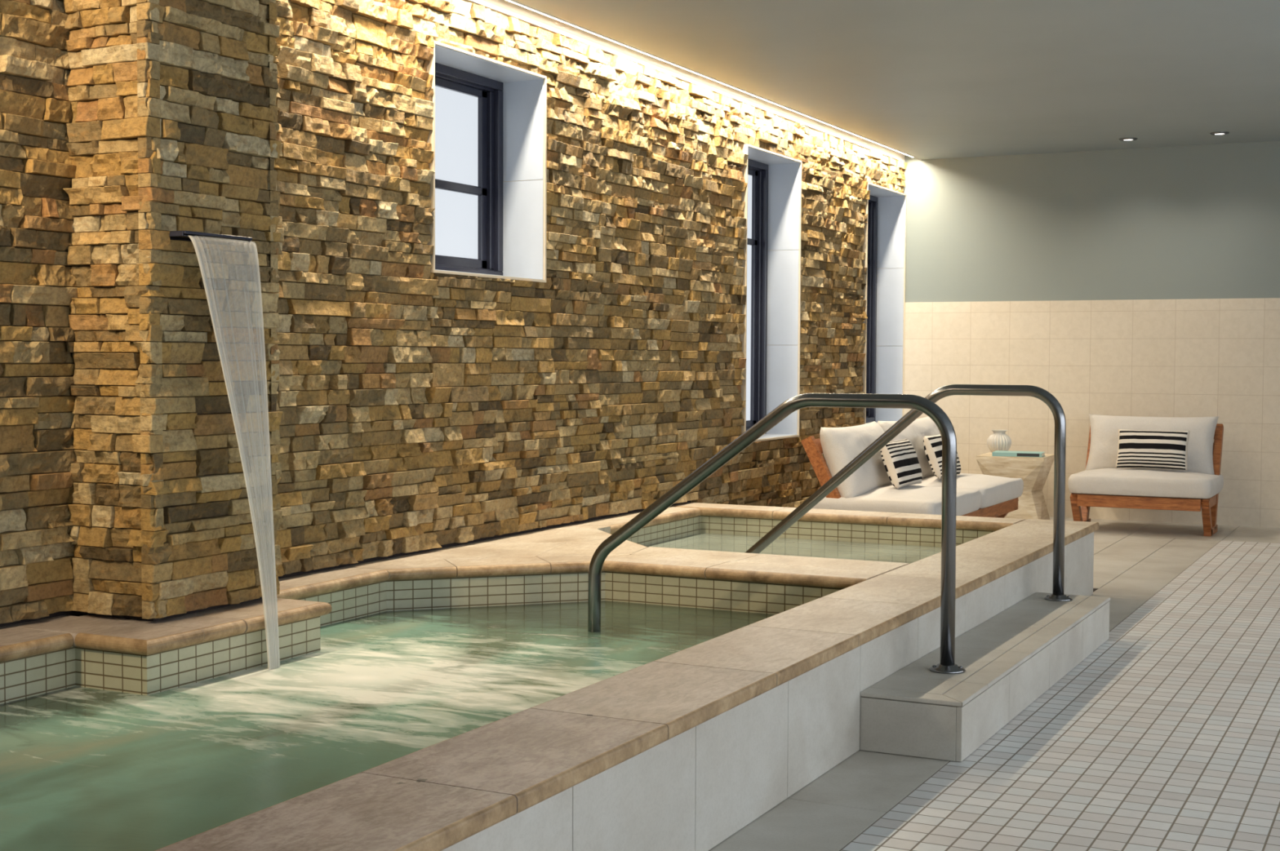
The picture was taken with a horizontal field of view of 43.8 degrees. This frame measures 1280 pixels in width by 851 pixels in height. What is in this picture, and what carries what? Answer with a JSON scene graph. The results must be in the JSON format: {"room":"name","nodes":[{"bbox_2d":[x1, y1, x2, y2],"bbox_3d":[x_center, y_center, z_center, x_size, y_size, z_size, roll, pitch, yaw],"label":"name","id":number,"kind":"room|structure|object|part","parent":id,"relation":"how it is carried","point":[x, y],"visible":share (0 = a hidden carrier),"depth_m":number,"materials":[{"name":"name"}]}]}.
{"room":"indoor spa pool","nodes":[
{"label":"indoor spa pool","id":0,"kind":"room"},
{"bbox_2d":[0,0,906,626],"bbox_3d":[-1.621,-0.470,6.279,0.366,2.993,16.987,1,3,27],"label":"wall","id":1,"kind":"structure","parent":0,"point":[423,411],"depth_m":7.48,"materials":[{"name":"brown stone"}]},
{"bbox_2d":[425,40,546,282],"bbox_3d":[-0.865,-1.250,7.803,0.343,1.054,1.028,1,3,27],"label":"window","id":2,"kind":"structure","parent":1,"relation":"in","point":[487,138],"depth_m":8.18,"materials":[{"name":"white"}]},
{"bbox_3d":[-1.007,-0.991,7.885,0.007,0.405,0.904,1,3,27],"label":"pane","id":3,"kind":"part","parent":2,"relation":"part of","materials":[{"name":"clear glass"}]},
{"bbox_3d":[-1.005,-1.456,7.865,0.007,0.525,0.904,1,3,27],"label":"pane","id":4,"kind":"part","parent":2,"relation":"part of","materials":[{"name":"clear glass"}]},
{"bbox_3d":[-1.000,-1.254,7.871,0.040,0.930,0.854,1,3,27],"label":"sash","id":5,"kind":"part","parent":2,"relation":"part of","materials":[{"name":"grey metal"}]},
{"bbox_3d":[-0.970,-1.253,7.855,0.078,1.026,0.996,1,3,27],"label":"frame","id":6,"kind":"part","parent":2,"relation":"part of","materials":[{"name":"grey metal"}]},
{"bbox_2d":[462,0,904,161],"bbox_3d":[-1.640,-2.042,6.226,0.306,0.152,16.987,1,3,27],"label":"strip light","id":7,"kind":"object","parent":1,"relation":"attached to","point":[504,7],"depth_m":9.45,"materials":[{"name":"white plastic"}]},
{"bbox_2d":[737,143,801,442],"bbox_3d":[0.778,-0.895,11.091,0.343,1.982,1.007,1,3,27],"label":"window","id":8,"kind":"structure","parent":1,"relation":"in","point":[770,340],"depth_m":11.49,"materials":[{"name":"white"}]},
{"bbox_3d":[0.636,-0.639,11.173,0.007,1.337,0.883,1,3,27],"label":"pane","id":9,"kind":"part","parent":8,"relation":"part of","materials":[{"name":"clear glass"}]},
{"bbox_3d":[0.640,-1.567,11.133,0.007,0.521,0.883,1,3,27],"label":"pane","id":10,"kind":"part","parent":8,"relation":"part of","materials":[{"name":"clear glass"}]},
{"bbox_3d":[0.643,-0.899,11.159,0.040,1.858,0.833,1,3,27],"label":"sash","id":11,"kind":"part","parent":8,"relation":"part of","materials":[{"name":"grey metal"}]},
{"bbox_3d":[0.673,-0.898,11.144,0.078,1.954,0.975,1,3,27],"label":"frame","id":12,"kind":"part","parent":8,"relation":"part of","materials":[{"name":"grey metal"}]},
{"bbox_2d":[859,182,906,424],"bbox_3d":[1.899,-0.983,13.318,0.343,1.978,1.034,1,3,27],"label":"window","id":13,"kind":"structure","parent":1,"relation":"in","point":[884,246],"depth_m":13.74,"materials":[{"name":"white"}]},
{"bbox_3d":[1.764,-0.986,13.386,0.040,1.854,0.860,1,3,27],"label":"sash","id":14,"kind":"part","parent":13,"relation":"part of","materials":[{"name":"grey metal"}]},
{"bbox_3d":[1.794,-0.985,13.370,0.078,1.950,1.002,1,3,27],"label":"frame","id":15,"kind":"part","parent":13,"relation":"part of","materials":[{"name":"grey metal"}]},
{"bbox_2d":[512,0,1279,159],"bbox_3d":[1.939,-1.955,4.428,7.400,0.140,16.987,1,3,27],"label":"ceiling","id":16,"kind":"structure","parent":0,"point":[921,79],"depth_m":9.13,"materials":[{"name":"paint"}]},
{"bbox_2d":[508,0,921,159],"bbox_3d":[-1.394,-2.013,6.048,0.012,0.093,16.887,1,3,27],"label":"trim","id":17,"kind":"structure","parent":16,"relation":"attached to","point":[514,2],"depth_m":9.36,"materials":[{"name":"white paint"}]},
{"bbox_2d":[1119,137,1137,141],"bbox_3d":[3.759,-2.202,12.247,0.140,0.010,0.140,1,3,27],"label":"recessed light","id":18,"kind":"object","parent":16,"relation":"in","point":[1122,139],"visible":1,"depth_m":12.22,"materials":[{"name":"metal"}]},
{"bbox_2d":[1209,131,1229,135],"bbox_3d":[4.339,-2.186,11.911,0.140,0.010,0.140,1,3,27],"label":"recessed light","id":19,"kind":"object","parent":16,"relation":"in","point":[1222,133],"visible":1,"depth_m":11.88,"materials":[{"name":"metal"}]},
{"bbox_3d":[-1.435,-2.087,6.121,0.154,0.050,16.987,1,3,27],"label":"trim","id":20,"kind":"structure","parent":16,"relation":"attached to","visible":0},
{"bbox_2d":[506,0,567,23],"bbox_3d":[-0.911,-2.061,7.070,0.046,0.078,2.450,1,3,27],"label":"light","id":21,"kind":"object","parent":20,"relation":"attached to","point":[506,0],"visible":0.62,"depth_m":7.89,"materials":[{"name":"white"}]},
{"bbox_2d":[567,23,912,157],"bbox_3d":[0.987,-2.212,10.841,0.046,0.078,6.000,1,3,27],"label":"light","id":22,"kind":"object","parent":20,"relation":"attached to","point":[567,24],"visible":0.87,"depth_m":9.91,"materials":[{"name":"white"}]},
{"bbox_2d":[708,516,1279,850],"bbox_3d":[1.831,1.166,4.579,7.584,0.100,16.937,1,3,27],"label":"floor","id":23,"kind":"structure","parent":0,"point":[1166,736],"depth_m":5.23,"materials":[{"name":"tile"}]},
{"bbox_2d":[0,502,1098,850],"bbox_3d":[-0.985,1.297,4.699,2.570,1.202,10.610,1,3,27],"label":"surround","id":24,"kind":"object","parent":23,"relation":"on","point":[683,750],"visible":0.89,"depth_m":5.08,"materials":[{"name":"stone"}]},
{"bbox_2d":[62,0,282,621],"bbox_3d":[-1.650,-0.651,5.647,0.445,2.602,0.707,1,3,27],"label":"stone pillar","id":25,"kind":"structure","parent":24,"relation":"on","point":[174,126],"depth_m":5.43,"materials":[{"name":"brown stone"}]},
{"bbox_2d":[169,231,252,244],"bbox_3d":[-1.492,-0.650,5.489,0.108,0.018,0.343,1,3,27],"label":"spout","id":26,"kind":"object","parent":25,"relation":"attached to","point":[188,235],"visible":0.83,"depth_m":5.46,"materials":[{"name":"brown metal"}]},
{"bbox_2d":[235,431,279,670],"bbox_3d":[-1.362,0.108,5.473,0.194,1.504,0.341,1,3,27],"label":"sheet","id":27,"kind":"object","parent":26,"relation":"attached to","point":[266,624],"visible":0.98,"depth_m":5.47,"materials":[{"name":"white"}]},
{"bbox_2d":[0,600,775,850],"bbox_3d":[-1.634,0.923,3.503,1.929,0.001,7.720,1,3,27],"label":"pool water","id":28,"kind":"object","parent":24,"relation":"in","point":[82,769],"visible":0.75,"depth_m":4.79,"materials":[{"name":"green liquid"}]},
{"bbox_2d":[587,393,965,674],"bbox_3d":[0.472,0.738,5.954,1.516,1.726,0.128,1,3,27],"label":"handrail","id":29,"kind":"object","parent":24,"relation":"on","point":[947,665],"visible":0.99,"depth_m":5.74,"materials":[{"name":"metal"}]},
{"bbox_2d":[645,533,941,564],"bbox_3d":[0.789,0.708,8.314,1.929,0.001,1.960,1,3,27],"label":"water","id":30,"kind":"object","parent":24,"relation":"in","point":[908,554],"visible":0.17,"depth_m":8.89,"materials":[{"name":"green liquid"}]},
{"bbox_2d":[745,384,1072,601],"bbox_3d":[1.185,0.614,7.707,1.798,1.634,0.128,1,3,27],"label":"handrail","id":31,"kind":"object","parent":24,"relation":"on","point":[1060,448],"visible":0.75,"depth_m":7.42,"materials":[{"name":"metal"}]},
{"bbox_2d":[800,416,1023,518],"bbox_3d":[1.929,0.412,10.898,0.867,0.873,2.404,1,3,27],"label":"sofa","id":32,"kind":"object","parent":23,"relation":"on","point":[870,488],"visible":0.66,"depth_m":10.16,"materials":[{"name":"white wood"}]},
{"bbox_3d":[1.222,0.470,9.965,0.444,0.800,0.055,1,3,27],"label":"post","id":33,"kind":"part","parent":32,"relation":"part of","materials":[{"name":"brown wood"}]},
{"bbox_2d":[819,421,892,498],"bbox_3d":[1.454,0.226,10.442,0.250,0.500,1.121,-21,-7,25],"label":"cushion","id":34,"kind":"object","parent":32,"relation":"on","point":[838,446],"depth_m":10.02,"materials":[{"name":"beige fabric"}]},
{"bbox_2d":[812,484,982,515],"bbox_3d":[1.672,0.485,10.355,0.835,0.180,1.199,1,3,27],"label":"seat cushion","id":35,"kind":"object","parent":32,"relation":"on","point":[885,498],"depth_m":9.94,"materials":[{"name":"beige fabric"}]},
{"bbox_2d":[880,439,922,488],"bbox_3d":[1.712,0.247,10.407,0.182,0.295,0.533,1,3,25],"label":"striped cushion","id":36,"kind":"object","parent":32,"relation":"on","point":[900,458],"visible":0.97,"depth_m":10.24,"materials":[{"name":"fabric"}]},
{"bbox_2d":[877,416,940,478],"bbox_3d":[1.997,0.183,11.521,0.250,0.500,1.121,-22,-8,27],"label":"cushion","id":37,"kind":"object","parent":32,"relation":"on","point":[915,433],"depth_m":11.28,"materials":[{"name":"beige fabric"}]},
{"bbox_2d":[923,435,960,479],"bbox_3d":[2.139,0.213,11.255,0.186,0.295,0.535,2,3,30],"label":"striped cushion","id":38,"kind":"object","parent":32,"relation":"on","point":[932,445],"visible":0.53,"depth_m":11.04,"materials":[{"name":"fabric"}]},
{"bbox_2d":[913,473,1023,508],"bbox_3d":[2.214,0.441,11.431,0.835,0.181,1.199,1,3,27],"label":"seat cushion","id":39,"kind":"object","parent":32,"relation":"on","point":[997,492],"depth_m":11.15,"materials":[{"name":"beige fabric"}]},
{"bbox_3d":[2.269,0.614,10.735,0.035,0.090,2.248,1,3,27],"label":"rail","id":40,"kind":"part","parent":32,"relation":"part of","materials":[{"name":"brown wood"}]},
{"bbox_3d":[2.677,0.668,11.823,0.263,0.290,0.055,1,3,27],"label":"leg","id":41,"kind":"part","parent":32,"relation":"part of","materials":[{"name":"brown wood"}]},
{"bbox_2d":[860,592,1110,762],"bbox_3d":[1.460,0.940,6.348,0.344,0.196,2.564,1,3,27],"label":"step","id":42,"kind":"structure","parent":23,"relation":"on","point":[1012,658],"depth_m":5.64,"materials":[{"name":"white"}]},
{"bbox_2d":[976,452,1053,519],"bbox_3d":[2.987,0.507,12.655,0.523,0.545,0.523,1,3,24],"label":"side table","id":43,"kind":"object","parent":23,"relation":"on","point":[1033,472],"visible":0.56,"depth_m":12.43,"materials":[{"name":"wood"}]},
{"bbox_2d":[986,430,1011,452],"bbox_3d":[2.890,0.131,12.800,0.196,0.190,0.194,1,3,27],"label":"vase","id":44,"kind":"object","parent":43,"relation":"on","point":[999,440],"visible":0.87,"depth_m":12.74,"materials":[{"name":"white ceramic"}]},
{"bbox_2d":[991,450,1044,457],"bbox_3d":[2.978,0.223,12.511,0.380,0.031,0.243,1,3,20],"label":"book","id":45,"kind":"object","parent":43,"relation":"on","point":[997,453],"visible":1,"depth_m":12.43,"materials":[{"name":"teal paper"}]},
{"bbox_2d":[1017,453,1039,457],"bbox_3d":[3.017,0.230,12.369,0.170,0.023,0.001,1,3,20],"label":"print","id":46,"kind":"object","parent":45,"relation":"on","point":[1018,455],"depth_m":12.37},
{"bbox_2d":[1067,413,1223,536],"bbox_3d":[3.880,0.367,12.175,1.044,0.873,0.867,1,3,27],"label":"armchair","id":47,"kind":"object","parent":23,"relation":"on","point":[1103,485],"visible":0.84,"depth_m":12.01,"materials":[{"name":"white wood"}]},
{"bbox_3d":[3.420,0.544,12.321,0.047,0.073,0.570,1,3,27],"label":"rail","id":48,"kind":"part","parent":47,"relation":"part of","materials":[{"name":"brown wood"}]},
{"bbox_3d":[3.340,0.656,12.169,0.055,0.290,0.263,1,3,27],"label":"leg","id":49,"kind":"part","parent":47,"relation":"part of","materials":[{"name":"brown wood"}]},
{"bbox_3d":[3.553,0.370,12.577,0.055,0.800,0.444,1,3,27],"label":"post","id":50,"kind":"part","parent":47,"relation":"part of","materials":[{"name":"brown wood"}]},
{"bbox_3d":[3.708,0.574,11.843,0.888,0.090,0.035,1,3,27],"label":"rail","id":51,"kind":"part","parent":47,"relation":"part of","materials":[{"name":"brown wood"}]},
{"bbox_2d":[1067,468,1223,498],"bbox_3d":[3.873,0.420,12.163,1.044,0.176,0.835,1,3,27],"label":"seat cushion","id":52,"kind":"object","parent":47,"relation":"on","point":[1090,483],"depth_m":11.86,"materials":[{"name":"beige fabric"}]},
{"bbox_2d":[1084,413,1218,475],"bbox_3d":[3.971,0.156,12.371,0.976,0.500,0.250,1,-18,26],"label":"cushion","id":53,"kind":"object","parent":47,"relation":"on","point":[1202,456],"depth_m":12.30,"materials":[{"name":"beige fabric"}]},
{"bbox_2d":[1115,429,1190,471],"bbox_3d":[3.896,0.183,12.097,0.530,0.298,0.173,1,3,27],"label":"striped cushion","id":54,"kind":"object","parent":47,"relation":"on","point":[1136,449],"visible":1,"depth_m":12.04,"materials":[{"name":"fabric"}]},
{"bbox_3d":[4.185,0.678,11.745,0.055,0.290,0.263,1,3,27],"label":"leg","id":55,"kind":"part","parent":47,"relation":"part of","materials":[{"name":"brown wood"}]},
{"bbox_3d":[4.264,0.566,11.896,0.047,0.073,0.570,1,3,27],"label":"rail","id":56,"kind":"part","parent":47,"relation":"part of","materials":[{"name":"brown wood"}]},
{"bbox_3d":[4.397,0.392,12.153,0.055,0.800,0.444,1,3,27],"label":"post","id":57,"kind":"part","parent":47,"relation":"part of","materials":[{"name":"brown wood"}]},
{"bbox_2d":[902,141,1279,528],"bbox_3d":[5.544,-0.763,12.176,7.860,3.145,0.200,1,3,27],"label":"wall","id":58,"kind":"structure","parent":0,"point":[1145,282],"depth_m":12.95,"materials":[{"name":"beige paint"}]}
]}

